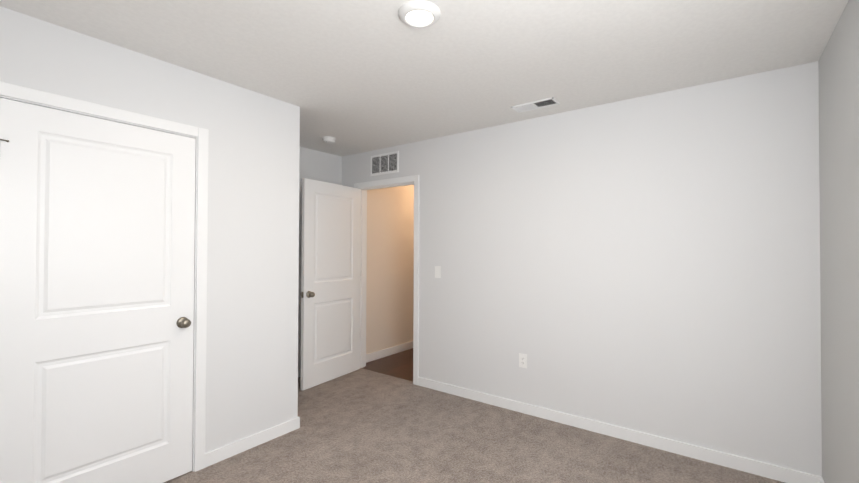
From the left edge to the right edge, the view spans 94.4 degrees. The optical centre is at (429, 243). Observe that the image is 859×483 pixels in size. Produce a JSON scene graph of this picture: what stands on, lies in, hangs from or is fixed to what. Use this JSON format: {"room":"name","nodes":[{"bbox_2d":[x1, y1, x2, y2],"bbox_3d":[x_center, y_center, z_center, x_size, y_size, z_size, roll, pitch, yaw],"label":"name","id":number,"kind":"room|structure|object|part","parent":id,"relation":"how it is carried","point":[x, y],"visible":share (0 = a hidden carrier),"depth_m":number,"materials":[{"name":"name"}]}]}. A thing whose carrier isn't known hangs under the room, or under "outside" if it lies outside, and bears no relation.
{"room":"empty bedroom","nodes":[
{"label":"empty bedroom","id":0,"kind":"room"},
{"bbox_2d":[0,6,299,452],"bbox_3d":[-1.515,0.166,2.421,0.120,2.440,1.587,0,-1,37],"label":"wall","id":1,"kind":"structure","parent":0,"point":[252,271],"depth_m":2.61,"materials":[{"name":"white paint"}]},
{"bbox_2d":[0,98,195,482],"bbox_3d":[-1.707,0.362,2.091,0.165,2.022,0.872,0,-1,37],"label":"closet door","id":2,"kind":"structure","parent":1,"relation":"in","point":[97,228],"depth_m":2.04,"materials":[{"name":"white wood"}]},
{"bbox_3d":[-1.478,0.471,2.399,0.165,0.066,0.101,0,-1,37],"label":"knob","id":3,"kind":"part","parent":2,"relation":"part of","materials":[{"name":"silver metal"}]},
{"bbox_2d":[0,81,208,471],"bbox_3d":[-1.729,0.332,2.132,0.152,2.099,0.958,0,-1,37],"label":"door frame","id":4,"kind":"structure","parent":1,"relation":"attached to","point":[43,99],"depth_m":2.43,"materials":[{"name":"white wood"}]},
{"bbox_2d":[205,417,299,467],"bbox_3d":[-1.195,1.350,2.732,0.012,0.082,0.666,0,-1,37],"label":"baseboard","id":5,"kind":"structure","parent":1,"relation":"attached to","point":[222,453],"depth_m":2.70,"materials":[{"name":"white wood"}]},
{"bbox_2d":[298,147,341,368],"bbox_3d":[-2.164,0.174,3.259,0.120,2.440,3.855,0,-1,37],"label":"wall","id":6,"kind":"structure","parent":0,"point":[319,166],"depth_m":4.34,"materials":[{"name":"white paint"}]},
{"bbox_2d":[363,348,412,380],"bbox_3d":[0.568,1.464,5.612,1.330,0.056,3.360,0,-1,37],"label":"floor","id":7,"kind":"structure","parent":0,"point":[399,365],"depth_m":4.64,"materials":[{"name":"brown wood"}]},
{"bbox_2d":[366,185,413,353],"bbox_3d":[0.108,0.215,6.018,0.120,2.440,3.285,0,-1,37],"label":"wall","id":8,"kind":"structure","parent":0,"point":[390,272],"depth_m":5.09,"materials":[{"name":"beige paint"}]},
{"bbox_2d":[366,341,412,362],"bbox_3d":[0.122,1.386,5.916,0.012,0.095,3.165,0,-1,37],"label":"baseboard","id":9,"kind":"structure","parent":8,"relation":"attached to","point":[376,355],"depth_m":5.03,"materials":[{"name":"white wood"}]},
{"bbox_2d":[0,0,848,156],"bbox_3d":[0.496,-1.096,3.349,4.295,0.120,7.140,0,-1,37],"label":"ceiling","id":10,"kind":"structure","parent":0,"point":[352,77],"depth_m":2.15,"materials":[{"name":"paint"}]},
{"bbox_2d":[322,136,335,143],"bbox_3d":[-0.985,-1.013,3.899,0.132,0.044,0.132,0,-1,37],"label":"smoke detector","id":11,"kind":"object","parent":10,"relation":"attached to","point":[329,139],"visible":1,"depth_m":3.86,"materials":[{"name":"white plastic"}]},
{"bbox_2d":[398,0,440,27],"bbox_3d":[-0.046,-1.044,1.826,0.196,0.026,0.196,0,-1,37],"label":"recessed light","id":12,"kind":"object","parent":10,"relation":"in","point":[419,14],"visible":1,"depth_m":1.80,"materials":[{"name":"white plastic"}]},
{"bbox_2d":[511,97,559,112],"bbox_3d":[0.791,-1.033,2.979,0.330,0.014,0.150,0,-1,37],"label":"ceiling vent","id":13,"kind":"object","parent":10,"relation":"in","point":[542,103],"visible":1,"depth_m":2.97,"materials":[{"name":"white metal"}]},
{"bbox_2d":[164,368,784,482],"bbox_3d":[-0.514,1.414,1.969,4.295,0.060,3.780,0,-1,37],"label":"floor carpet","id":14,"kind":"object","parent":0,"point":[361,425],"visible":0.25,"depth_m":2.69,"materials":[{"name":"beige carpet"}]},
{"bbox_2d":[342,61,821,476],"bbox_3d":[0.625,0.186,3.514,4.055,2.440,0.120,0,-1,37],"label":"wall","id":15,"kind":"structure","parent":0,"point":[649,264],"depth_m":2.79,"materials":[{"name":"white paint"}]},
{"bbox_2d":[300,178,360,389],"bbox_3d":[-1.000,0.389,4.141,0.165,2.022,0.818,0,-1,32],"label":"entry door","id":16,"kind":"structure","parent":15,"relation":"in","point":[330,281],"depth_m":4.07,"materials":[{"name":"white wood"}]},
{"bbox_3d":[-1.188,0.489,3.834,0.165,0.066,0.101,0,-1,32],"label":"knob","id":17,"kind":"part","parent":16,"relation":"part of","materials":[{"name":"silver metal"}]},
{"bbox_2d":[370,151,398,175],"bbox_3d":[-0.487,-0.858,4.275,0.413,0.223,0.009,0,-1,37],"label":"air vent","id":18,"kind":"object","parent":15,"relation":"in","point":[385,163],"visible":1,"depth_m":4.27,"materials":[{"name":"white metal"}]},
{"bbox_2d":[354,175,418,384],"bbox_3d":[-0.445,0.363,4.306,0.940,2.099,0.152,0,-1,37],"label":"door frame","id":19,"kind":"structure","parent":15,"relation":"attached to","point":[364,187],"depth_m":4.24,"materials":[{"name":"white wood"}]},
{"bbox_2d":[435,266,440,277],"bbox_3d":[0.078,0.274,3.837,0.070,0.115,0.011,0,-1,37],"label":"rocker light switch","id":20,"kind":"object","parent":15,"relation":"attached to","point":[437,271],"visible":1,"depth_m":3.83,"materials":[{"name":"white plastic"}]},
{"bbox_2d":[519,353,526,367],"bbox_3d":[0.777,0.975,3.310,0.070,0.115,0.007,0,-1,37],"label":"duplex electrical outlet","id":21,"kind":"object","parent":15,"relation":"attached to","point":[522,360],"visible":1,"depth_m":3.31,"materials":[{"name":"white plastic"}]},
{"bbox_2d":[418,377,816,482],"bbox_3d":[1.038,1.362,3.108,2.859,0.082,0.012,0,-1,37],"label":"baseboard","id":22,"kind":"structure","parent":15,"relation":"attached to","point":[770,471],"depth_m":2.78,"materials":[{"name":"white wood"}]},
{"bbox_2d":[818,0,858,482],"bbox_3d":[1.776,0.167,1.561,0.120,2.440,1.885,0,-1,37],"label":"wall","id":23,"kind":"structure","parent":0,"point":[838,64],"depth_m":1.86,"materials":[{"name":"grey paint"}]},
{"bbox_2d":[817,476,823,482],"bbox_3d":[1.131,1.334,0.796,0.012,0.082,3.615,0,-1,37],"label":"baseboard","id":24,"kind":"structure","parent":23,"relation":"attached to","point":[819,479],"depth_m":2.24,"materials":[{"name":"white wood"}]}
]}

